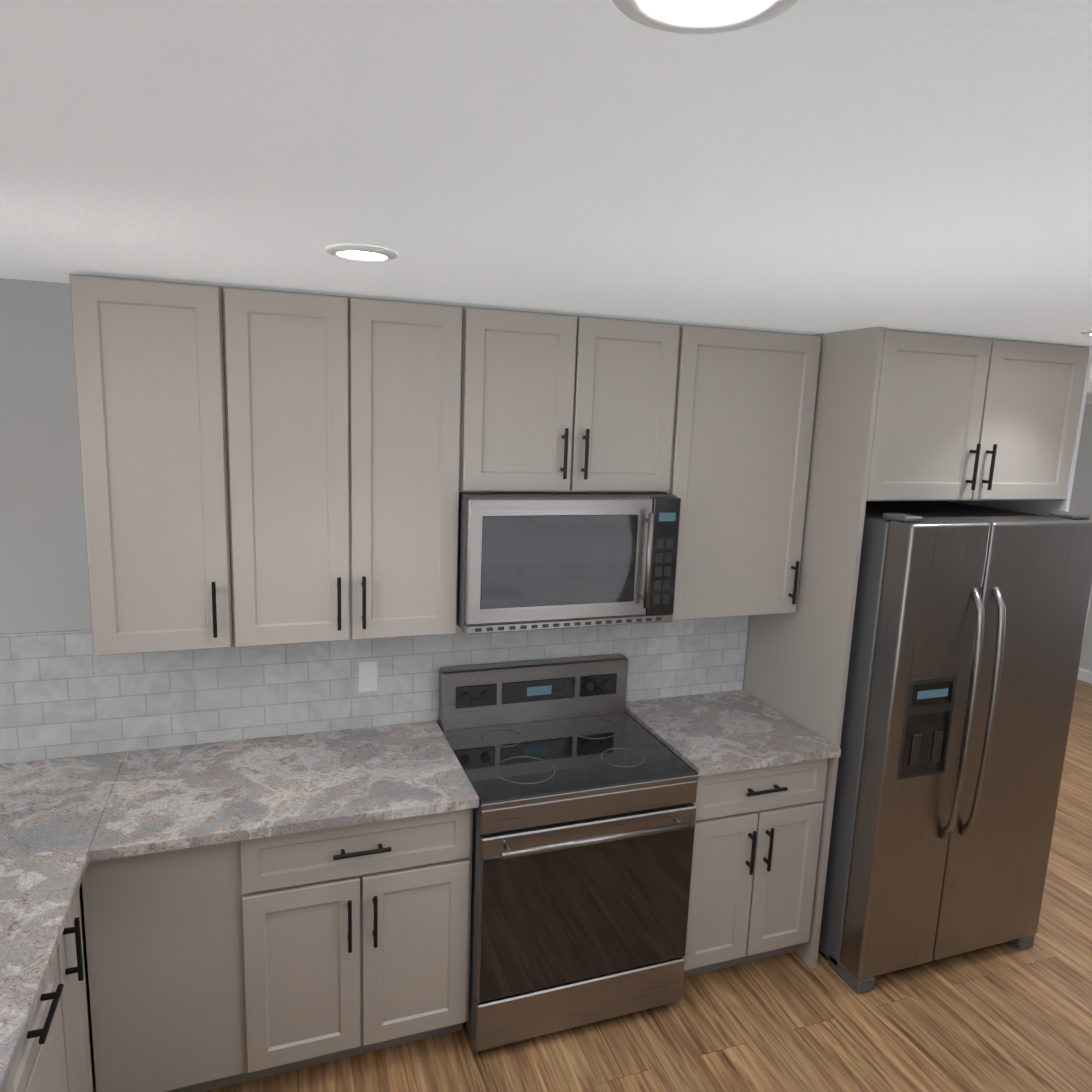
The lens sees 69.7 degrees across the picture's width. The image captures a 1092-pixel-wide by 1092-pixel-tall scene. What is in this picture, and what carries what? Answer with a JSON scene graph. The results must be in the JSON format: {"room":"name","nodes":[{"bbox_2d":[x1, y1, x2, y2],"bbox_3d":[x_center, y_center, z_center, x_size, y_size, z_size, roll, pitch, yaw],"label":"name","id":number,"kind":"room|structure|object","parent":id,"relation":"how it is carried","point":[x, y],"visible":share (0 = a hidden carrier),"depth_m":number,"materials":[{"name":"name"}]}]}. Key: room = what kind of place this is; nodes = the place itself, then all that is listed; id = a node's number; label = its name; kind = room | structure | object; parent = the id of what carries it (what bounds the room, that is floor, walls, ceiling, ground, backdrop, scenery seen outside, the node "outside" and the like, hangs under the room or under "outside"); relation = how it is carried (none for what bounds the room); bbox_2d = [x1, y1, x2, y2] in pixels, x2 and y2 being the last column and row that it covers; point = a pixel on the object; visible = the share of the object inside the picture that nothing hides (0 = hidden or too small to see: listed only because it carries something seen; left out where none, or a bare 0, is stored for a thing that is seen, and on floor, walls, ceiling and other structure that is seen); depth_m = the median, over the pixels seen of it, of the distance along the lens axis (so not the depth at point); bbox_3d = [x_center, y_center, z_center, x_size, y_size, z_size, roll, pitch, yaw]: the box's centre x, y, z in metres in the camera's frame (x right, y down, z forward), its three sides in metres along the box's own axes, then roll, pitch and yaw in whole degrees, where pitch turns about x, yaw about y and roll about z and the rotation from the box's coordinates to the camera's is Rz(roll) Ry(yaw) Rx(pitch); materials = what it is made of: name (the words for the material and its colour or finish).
{"room":"kitchen","nodes":[
{"label":"kitchen","id":0,"kind":"room"},
{"bbox_2d":[0,278,437,722],"bbox_3d":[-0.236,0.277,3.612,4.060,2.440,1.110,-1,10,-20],"label":"wall","id":1,"kind":"structure","parent":0,"point":[44,583],"depth_m":2.43,"materials":[{"name":"grey paint"}]},
{"bbox_2d":[69,273,236,655],"bbox_3d":[-1.171,-0.235,2.396,0.379,1.070,0.330,-1,10,-20],"label":"upper cabinet","id":2,"kind":"object","parent":1,"relation":"attached to","point":[151,357],"depth_m":2.24,"materials":[{"name":"grey wood"}]},
{"bbox_2d":[229,287,468,646],"bbox_3d":[-0.662,-0.247,2.580,0.704,1.070,0.330,-1,10,-20],"label":"upper cabinet","id":3,"kind":"object","parent":1,"relation":"attached to","point":[259,467],"depth_m":2.43,"materials":[{"name":"grey wood"}]},
{"bbox_2d":[465,307,688,495],"bbox_3d":[0.042,-0.500,2.790,0.770,0.590,0.330,-1,10,-20],"label":"upper cabinet","id":4,"kind":"object","parent":1,"relation":"attached to","point":[558,402],"depth_m":2.64,"materials":[{"name":"grey wood"}]},
{"bbox_2d":[457,492,680,633],"bbox_3d":[0.045,0.028,2.813,0.762,0.451,0.466,-1,10,-20],"label":"microwave","id":5,"kind":"object","parent":4,"relation":"attached to","point":[528,561],"visible":1,"depth_m":2.63,"materials":[{"name":"silver metal"}]},
{"bbox_2d":[673,325,820,619],"bbox_3d":[0.677,-0.279,3.063,0.596,1.070,0.330,-1,10,-20],"label":"upper cabinet","id":6,"kind":"object","parent":1,"relation":"attached to","point":[748,403],"depth_m":2.91,"materials":[{"name":"grey wood"}]},
{"bbox_2d":[0,0,1091,391],"bbox_3d":[0.709,-0.657,1.871,10.900,0.060,10.550,-1,10,-20],"label":"ceiling","id":7,"kind":"structure","parent":0,"point":[814,166],"depth_m":1.02,"materials":[{"name":"white paint"}]},
{"bbox_2d":[326,244,396,260],"bbox_3d":[-0.400,-0.634,1.703,0.150,0.010,0.150,-1,10,-20],"label":"recessed light","id":8,"kind":"object","parent":7,"relation":"in","point":[360,252],"visible":0.98,"depth_m":1.68,"materials":[{"name":"white plastic"}]},
{"bbox_2d":[612,0,798,33],"bbox_3d":[0.122,-0.424,0.593,0.150,0.010,0.150,-1,10,-20],"label":"recessed light","id":9,"kind":"object","parent":7,"relation":"in","point":[697,16],"visible":1,"depth_m":0.63,"materials":[{"name":"white plastic"}]},
{"bbox_2d":[1081,330,1091,335],"bbox_3d":[1.847,-0.700,2.576,0.150,0.010,0.150,-1,10,-20],"label":"recessed light","id":10,"kind":"object","parent":7,"relation":"in","point":[1088,332],"visible":1,"depth_m":2.58,"materials":[{"name":"white plastic"}]},
{"bbox_2d":[204,679,1091,1091],"bbox_3d":[0.616,1.805,2.295,10.900,0.060,10.550,-1,10,-20],"label":"floor","id":11,"kind":"structure","parent":0,"point":[1004,1017],"depth_m":2.74,"materials":[{"name":"brown wood"}]},
{"bbox_2d":[8,932,79,1091],"bbox_3d":[-1.316,1.392,1.432,0.601,0.900,0.879,-1,10,-20],"label":"base cabinet","id":12,"kind":"object","parent":11,"relation":"on","point":[47,1063],"depth_m":1.82,"materials":[{"name":"grey wood"}]},
{"bbox_2d":[68,876,99,1091],"bbox_3d":[-1.506,1.295,1.953,0.601,0.900,0.247,-1,10,-20],"label":"base cabinet","id":13,"kind":"object","parent":11,"relation":"on","point":[79,930],"depth_m":2.13,"materials":[{"name":"grey wood"}]},
{"bbox_2d":[88,844,235,1091],"bbox_3d":[-1.187,1.209,2.523,0.390,0.900,0.581,-1,10,-20],"label":"base cabinet","id":14,"kind":"object","parent":11,"relation":"on","point":[224,866],"depth_m":2.25,"materials":[{"name":"grey wood"}]},
{"bbox_2d":[0,748,127,1091],"bbox_3d":[-1.434,0.864,1.730,0.665,0.030,1.764,-1,10,-20],"label":"countertop","id":15,"kind":"structure","parent":14,"relation":"on","point":[52,807],"depth_m":2.02,"materials":[{"name":"grey stone"}]},
{"bbox_2d":[228,743,472,1083],"bbox_3d":[-0.670,1.199,2.699,0.702,0.900,0.601,-1,10,-20],"label":"base cabinet","id":16,"kind":"object","parent":11,"relation":"on","point":[347,942],"depth_m":2.41,"materials":[{"name":"grey wood"}]},
{"bbox_2d":[88,720,478,863],"bbox_3d":[-0.813,0.749,2.539,1.058,0.030,0.646,-1,10,-20],"label":"countertop","id":17,"kind":"structure","parent":16,"relation":"on","point":[205,793],"depth_m":2.44,"materials":[{"name":"grey stone"}]},
{"bbox_2d":[438,653,698,1050],"bbox_3d":[0.051,1.073,2.868,0.766,1.145,0.708,-1,10,-20],"label":"range","id":18,"kind":"object","parent":11,"relation":"on","point":[583,782],"visible":1,"depth_m":2.64,"materials":[{"name":"silver metal"}]},
{"bbox_2d":[627,712,827,977],"bbox_3d":[0.670,1.166,3.182,0.598,0.900,0.601,-1,10,-20],"label":"base cabinet","id":19,"kind":"object","parent":11,"relation":"on","point":[757,835],"depth_m":2.90,"materials":[{"name":"grey wood"}]},
{"bbox_2d":[625,688,840,775],"bbox_3d":[0.695,0.712,3.083,0.598,0.030,0.646,-1,10,-20],"label":"countertop","id":20,"kind":"structure","parent":19,"relation":"on","point":[730,730],"depth_m":3.00,"materials":[{"name":"grey stone"}]},
{"bbox_2d":[743,327,1091,968],"bbox_3d":[1.477,0.395,3.307,1.030,2.438,0.648,-1,10,-20],"label":"tall cabinet","id":21,"kind":"object","parent":11,"relation":"on","point":[902,415],"visible":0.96,"depth_m":2.91,"materials":[{"name":"grey wood"}]},
{"bbox_2d":[818,501,1091,993],"bbox_3d":[1.512,0.728,3.253,0.915,1.803,0.830,-1,10,-20],"label":"refrigerator","id":22,"kind":"object","parent":11,"relation":"on","point":[969,625],"visible":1,"depth_m":2.90,"materials":[{"name":"silver metal"}]},
{"bbox_2d":[1069,404,1091,671],"bbox_3d":[5.692,0.439,3.974,0.150,2.440,10.400,-1,10,-20],"label":"wall","id":23,"kind":"structure","parent":0,"point":[1081,499],"depth_m":6.70,"materials":[{"name":"grey paint"}]},
{"bbox_2d":[1077,668,1091,683],"bbox_3d":[5.597,1.606,4.075,0.014,0.100,10.250,-1,10,-20],"label":"baseboard","id":24,"kind":"structure","parent":23,"relation":"attached to","point":[1084,675],"depth_m":6.71,"materials":[{"name":"white"}]},
{"bbox_2d":[1085,392,1091,403],"bbox_3d":[5.655,-0.699,3.658,0.082,0.095,10.050,-1,10,-20],"label":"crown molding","id":25,"kind":"structure","parent":23,"relation":"attached to","point":[1088,398],"depth_m":6.56,"materials":[{"name":"white"}]}
]}

